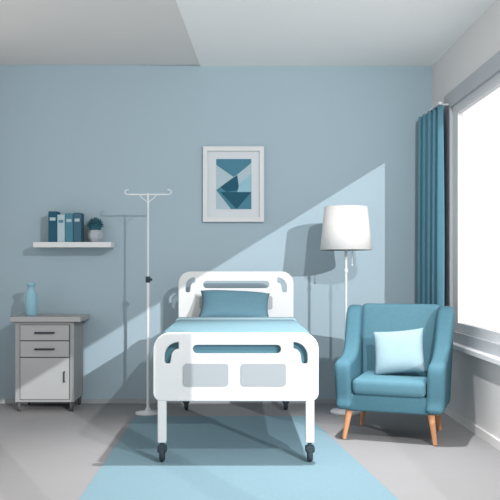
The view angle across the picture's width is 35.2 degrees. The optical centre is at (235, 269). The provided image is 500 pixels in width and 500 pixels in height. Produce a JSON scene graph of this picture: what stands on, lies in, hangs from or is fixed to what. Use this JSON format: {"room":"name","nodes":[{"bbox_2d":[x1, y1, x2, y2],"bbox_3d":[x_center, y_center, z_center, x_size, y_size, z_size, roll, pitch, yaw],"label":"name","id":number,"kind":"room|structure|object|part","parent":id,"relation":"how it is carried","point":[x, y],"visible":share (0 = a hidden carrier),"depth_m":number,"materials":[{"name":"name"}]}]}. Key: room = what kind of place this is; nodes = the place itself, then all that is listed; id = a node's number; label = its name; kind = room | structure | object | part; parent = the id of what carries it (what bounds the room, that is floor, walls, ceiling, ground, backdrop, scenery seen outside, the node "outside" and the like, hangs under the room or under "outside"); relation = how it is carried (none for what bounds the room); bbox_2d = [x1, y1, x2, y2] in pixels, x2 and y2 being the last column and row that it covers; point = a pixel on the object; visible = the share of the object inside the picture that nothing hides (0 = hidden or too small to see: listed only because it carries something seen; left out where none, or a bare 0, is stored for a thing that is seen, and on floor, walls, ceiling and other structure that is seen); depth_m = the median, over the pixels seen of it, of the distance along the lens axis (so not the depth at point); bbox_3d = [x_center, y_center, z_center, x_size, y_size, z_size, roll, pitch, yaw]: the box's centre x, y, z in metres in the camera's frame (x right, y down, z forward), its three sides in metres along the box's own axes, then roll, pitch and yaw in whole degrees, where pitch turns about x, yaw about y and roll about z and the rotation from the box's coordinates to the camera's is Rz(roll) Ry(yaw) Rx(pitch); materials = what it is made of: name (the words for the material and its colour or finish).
{"room":"care facility","nodes":[
{"label":"care facility","id":0,"kind":"room"},
{"bbox_2d":[0,0,199,64],"bbox_3d":[-0.308,-1.843,2.610,4.424,0.120,8.720,0,0,0],"label":"ceiling","id":1,"kind":"structure","parent":0,"point":[32,32],"depth_m":5.97,"materials":[{"name":"white paint"}]},
{"bbox_2d":[0,65,431,398],"bbox_3d":[-0.298,-0.313,6.910,4.404,2.940,0.120,0,0,0],"label":"wall","id":2,"kind":"structure","parent":0,"point":[74,138],"depth_m":6.85,"materials":[{"name":"blue paint"}]},
{"bbox_2d":[33,242,114,247],"bbox_3d":[-1.385,-0.213,6.750,0.660,0.045,0.200,0,0,0],"label":"wall shelf","id":3,"kind":"object","parent":2,"relation":"attached to","point":[35,244],"visible":1,"depth_m":6.65,"materials":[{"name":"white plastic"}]},
{"bbox_2d":[48,211,83,241],"bbox_3d":[-1.454,-0.367,6.752,0.277,0.262,0.136,0,0,0],"label":"books","id":4,"kind":"object","parent":3,"relation":"on","point":[69,227],"visible":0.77,"depth_m":6.68,"materials":[{"name":"paper"}]},
{"bbox_2d":[87,217,102,241],"bbox_3d":[-1.205,-0.347,6.749,0.155,0.222,0.154,0,0,0],"label":"potted succulent","id":5,"kind":"object","parent":3,"relation":"on","point":[95,234],"visible":1,"depth_m":6.71,"materials":[{"name":"white ceramic"}]},
{"bbox_2d":[88,230,102,241],"bbox_3d":[-1.205,-0.289,6.750,0.132,0.105,0.114,0,0,0],"label":"pot","id":6,"kind":"object","parent":5,"relation":"attached to","point":[93,235],"depth_m":6.70,"materials":[{"name":"white ceramic"}]},
{"bbox_2d":[0,399,335,402],"bbox_3d":[-0.348,1.139,6.841,4.104,0.035,0.018,0,0,0],"label":"baseboard","id":7,"kind":"structure","parent":2,"relation":"attached to","point":[1,400],"depth_m":6.83,"materials":[{"name":"paint"}]},
{"bbox_2d":[203,146,263,221],"bbox_3d":[-0.022,-0.743,6.832,0.530,0.654,0.035,0,0,0],"label":"framed picture","id":8,"kind":"object","parent":2,"relation":"attached to","point":[233,176],"visible":1,"depth_m":6.83,"materials":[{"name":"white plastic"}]},
{"bbox_2d":[216,159,250,208],"bbox_3d":[-0.019,-0.746,6.835,0.305,0.435,0.001,0,0,0],"label":"art","id":9,"kind":"object","parent":8,"relation":"attached to","point":[233,176],"depth_m":6.83,"materials":[{"name":"paper"}]},
{"bbox_2d":[0,403,499,499],"bbox_3d":[-0.298,1.207,2.600,4.404,0.100,8.700,0,0,0],"label":"floor","id":10,"kind":"structure","parent":0,"point":[49,451],"depth_m":5.20,"materials":[{"name":"grey plastic"}]},
{"bbox_2d":[10,314,89,411],"bbox_3d":[-1.548,0.769,6.601,0.573,0.775,0.437,0,0,0],"label":"base cabinet","id":11,"kind":"object","parent":10,"relation":"on","point":[48,347],"visible":1,"depth_m":6.40,"materials":[{"name":"wood"}]},
{"bbox_2d":[25,283,37,315],"bbox_3d":[-1.715,0.244,6.600,0.102,0.276,0.102,0,0,0],"label":"vase","id":12,"kind":"object","parent":11,"relation":"on","point":[31,298],"visible":1,"depth_m":6.56,"materials":[{"name":"ceramic"}]},
{"bbox_3d":[-1.555,0.642,6.394,0.164,0.014,0.023,0,0,0],"label":"handle","id":13,"kind":"part","parent":11,"relation":"part of","materials":[{"name":"metal"}]},
{"bbox_3d":[-1.555,0.509,6.394,0.164,0.014,0.023,0,0,0],"label":"handle","id":14,"kind":"part","parent":11,"relation":"part of","materials":[{"name":"metal"}]},
{"bbox_3d":[-1.556,0.643,6.412,0.396,0.127,0.016,0,0,0],"label":"drawer","id":15,"kind":"part","parent":11,"relation":"part of","materials":[{"name":"white wood"}]},
{"bbox_3d":[-1.556,0.510,6.412,0.396,0.123,0.016,0,0,0],"label":"drawer","id":16,"kind":"part","parent":11,"relation":"part of","materials":[{"name":"white wood"}]},
{"bbox_3d":[-1.556,0.883,6.412,0.396,0.337,0.016,0,0,0],"label":"door","id":17,"kind":"part","parent":11,"relation":"part of","materials":[{"name":"white wood"}]},
{"bbox_2d":[124,189,171,415],"bbox_3d":[-0.709,0.252,6.350,0.331,1.810,0.200,0,0,-31],"label":"stand","id":18,"kind":"object","parent":10,"relation":"on","point":[147,412],"visible":1,"depth_m":6.34,"materials":[{"name":"metal"}]},
{"bbox_2d":[79,416,398,499],"bbox_3d":[0.070,1.155,4.590,1.720,0.003,3.280,0,0,0],"label":"rug","id":19,"kind":"object","parent":10,"relation":"on","point":[207,457],"visible":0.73,"depth_m":4.67,"materials":[{"name":"blue fabric"}]},
{"bbox_2d":[153,271,318,461],"bbox_3d":[0.000,0.583,5.625,0.994,1.142,1.840,0,0,0],"label":"hospital bed","id":20,"kind":"object","parent":19,"relation":"on","point":[223,344],"visible":1,"depth_m":4.73,"materials":[{"name":"white plastic"}]},
{"bbox_3d":[-0.445,0.896,4.750,0.052,0.285,0.040,0,0,0],"label":"leg","id":21,"kind":"part","parent":20,"relation":"part of","materials":[{"name":"white plastic"}]},
{"bbox_3d":[-0.170,0.269,6.476,0.260,0.110,0.012,0,0,0],"label":"headboard panel","id":22,"kind":"part","parent":20,"relation":"part of","materials":[{"name":"white plastic"}]},
{"bbox_3d":[-0.180,0.629,4.726,0.270,0.134,0.012,0,0,0],"label":"footboard panel","id":23,"kind":"part","parent":20,"relation":"part of","materials":[{"name":"grey plastic"}]},
{"bbox_2d":[199,290,269,316],"bbox_3d":[-0.010,0.282,6.240,0.569,0.242,0.270,0,0,0],"label":"pillow","id":24,"kind":"object","parent":20,"relation":"on","point":[215,303],"depth_m":6.17,"materials":[{"name":"blue fabric"}]},
{"bbox_3d":[0.000,0.383,6.500,0.948,0.742,0.045,0,0,0],"label":"headboard","id":25,"kind":"part","parent":20,"relation":"part of","materials":[{"name":"white plastic"}]},
{"bbox_3d":[0.000,0.583,4.750,0.994,0.412,0.045,0,0,0],"label":"footboard","id":26,"kind":"part","parent":20,"relation":"part of","materials":[{"name":"white plastic"}]},
{"bbox_2d":[162,319,309,333],"bbox_3d":[0.000,0.446,5.357,0.910,0.155,1.145,0,0,0],"label":"blanket","id":27,"kind":"object","parent":20,"relation":"on","point":[180,325],"depth_m":5.23,"materials":[{"name":"blue fabric"}]},
{"bbox_3d":[0.165,0.629,4.726,0.270,0.134,0.012,0,0,0],"label":"footboard panel","id":28,"kind":"part","parent":20,"relation":"part of","materials":[{"name":"grey plastic"}]},
{"bbox_3d":[0.170,0.269,6.476,0.260,0.110,0.012,0,0,0],"label":"headboard panel","id":29,"kind":"part","parent":20,"relation":"part of","materials":[{"name":"white plastic"}]},
{"bbox_3d":[0.445,0.896,4.750,0.052,0.285,0.040,0,0,0],"label":"leg","id":30,"kind":"part","parent":20,"relation":"part of","materials":[{"name":"white plastic"}]},
{"bbox_2d":[320,205,371,415],"bbox_3d":[0.886,0.325,6.350,0.414,1.665,0.414,0,0,0],"label":"floor lamp","id":31,"kind":"object","parent":10,"relation":"on","point":[345,228],"visible":0.86,"depth_m":6.20,"materials":[{"name":"white fabric"}]},
{"bbox_3d":[0.886,-0.335,6.350,0.414,0.347,0.414,0,0,0],"label":"lamp shade","id":32,"kind":"part","parent":31,"relation":"part of","materials":[{"name":"fabric"}]},
{"bbox_2d":[334,303,454,445],"bbox_3d":[1.121,0.702,5.550,0.766,0.908,0.669,0,0,20],"label":"armchair","id":33,"kind":"object","parent":10,"relation":"on","point":[395,358],"visible":1,"depth_m":5.46,"materials":[{"name":"teal fabric"}]},
{"bbox_3d":[0.768,1.042,5.396,0.084,0.229,0.049,0,0,-38],"label":"leg","id":34,"kind":"part","parent":33,"relation":"part of","materials":[{"name":"brown wood"}]},
{"bbox_3d":[0.944,1.042,5.841,0.049,0.229,0.084,0,0,-38],"label":"leg","id":35,"kind":"part","parent":33,"relation":"part of","materials":[{"name":"brown wood"}]},
{"bbox_3d":[1.113,0.899,5.526,0.560,0.117,0.555,0,0,20],"label":"seat","id":36,"kind":"part","parent":33,"relation":"part of","materials":[{"name":"teal fabric"}]},
{"bbox_2d":[352,371,427,397],"bbox_3d":[1.094,0.790,5.474,0.492,0.114,0.492,0,0,20],"label":"seat cushion","id":37,"kind":"object","parent":33,"relation":"on","point":[365,384],"depth_m":5.28,"materials":[{"name":"teal fabric"}]},
{"bbox_2d":[373,328,425,374],"bbox_3d":[1.139,0.572,5.514,0.386,0.338,0.170,0,0,20],"label":"cushion","id":38,"kind":"object","parent":33,"relation":"on","point":[396,352],"depth_m":5.47,"materials":[{"name":"blue fabric"}]},
{"bbox_3d":[1.301,1.042,5.209,0.049,0.229,0.084,0,0,-38],"label":"leg","id":39,"kind":"part","parent":33,"relation":"part of","materials":[{"name":"brown wood"}]},
{"bbox_3d":[1.444,1.042,5.659,0.083,0.229,0.049,0,0,-12],"label":"leg","id":40,"kind":"part","parent":33,"relation":"part of","materials":[{"name":"brown wood"}]},
{"bbox_2d":[176,0,494,65],"bbox_3d":[0.477,-1.777,2.550,2.454,0.012,8.600,0,0,0],"label":"ceiling","id":41,"kind":"structure","parent":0,"point":[220,32],"depth_m":5.83,"materials":[{"name":"paint"}]},
{"bbox_2d":[432,0,499,439],"bbox_3d":[1.764,-0.313,2.550,0.120,2.940,8.600,0,0,0],"label":"wall","id":42,"kind":"structure","parent":0,"point":[475,382],"depth_m":5.68,"materials":[{"name":"grey paint"}]},
{"bbox_2d":[417,102,448,306],"bbox_3d":[1.625,-0.373,6.510,0.158,1.900,0.640,0,0,0],"label":"window curtain","id":43,"kind":"object","parent":42,"relation":"hanging from","point":[431,212],"visible":0.81,"depth_m":6.45,"materials":[{"name":"fabric"}]},
{"bbox_3d":[1.605,-1.313,6.510,0.030,0.020,0.640,0,0,0],"label":"rail","id":44,"kind":"part","parent":43,"relation":"part of","materials":[{"name":"metal"}]},
{"bbox_2d":[444,50,499,356],"bbox_3d":[1.709,-0.258,3.450,0.050,2.290,5.860,0,0,0],"label":"window frame","id":45,"kind":"structure","parent":42,"relation":"attached to","point":[490,68],"depth_m":6.21,"materials":[{"name":"paint"}]},
{"bbox_2d":[444,406,499,450],"bbox_3d":[1.695,1.127,2.541,0.018,0.060,8.582,0,0,0],"label":"baseboard","id":46,"kind":"structure","parent":42,"relation":"attached to","point":[489,438],"depth_m":5.59,"materials":[{"name":"grey paint"}]},
{"bbox_2d":[453,72,499,343],"bbox_3d":[1.729,-0.248,3.400,0.040,2.150,5.700,0,0,0],"label":"window","id":47,"kind":"structure","parent":42,"relation":"in","point":[491,85],"depth_m":6.07,"materials":[{"name":"paint"}]},
{"bbox_2d":[453,342,499,365],"bbox_3d":[1.661,0.577,5.550,0.055,0.040,1.680,0,0,0],"label":"sill","id":48,"kind":"structure","parent":42,"relation":"attached to","point":[487,357],"depth_m":5.35,"materials":[{"name":"paint"}]}
]}

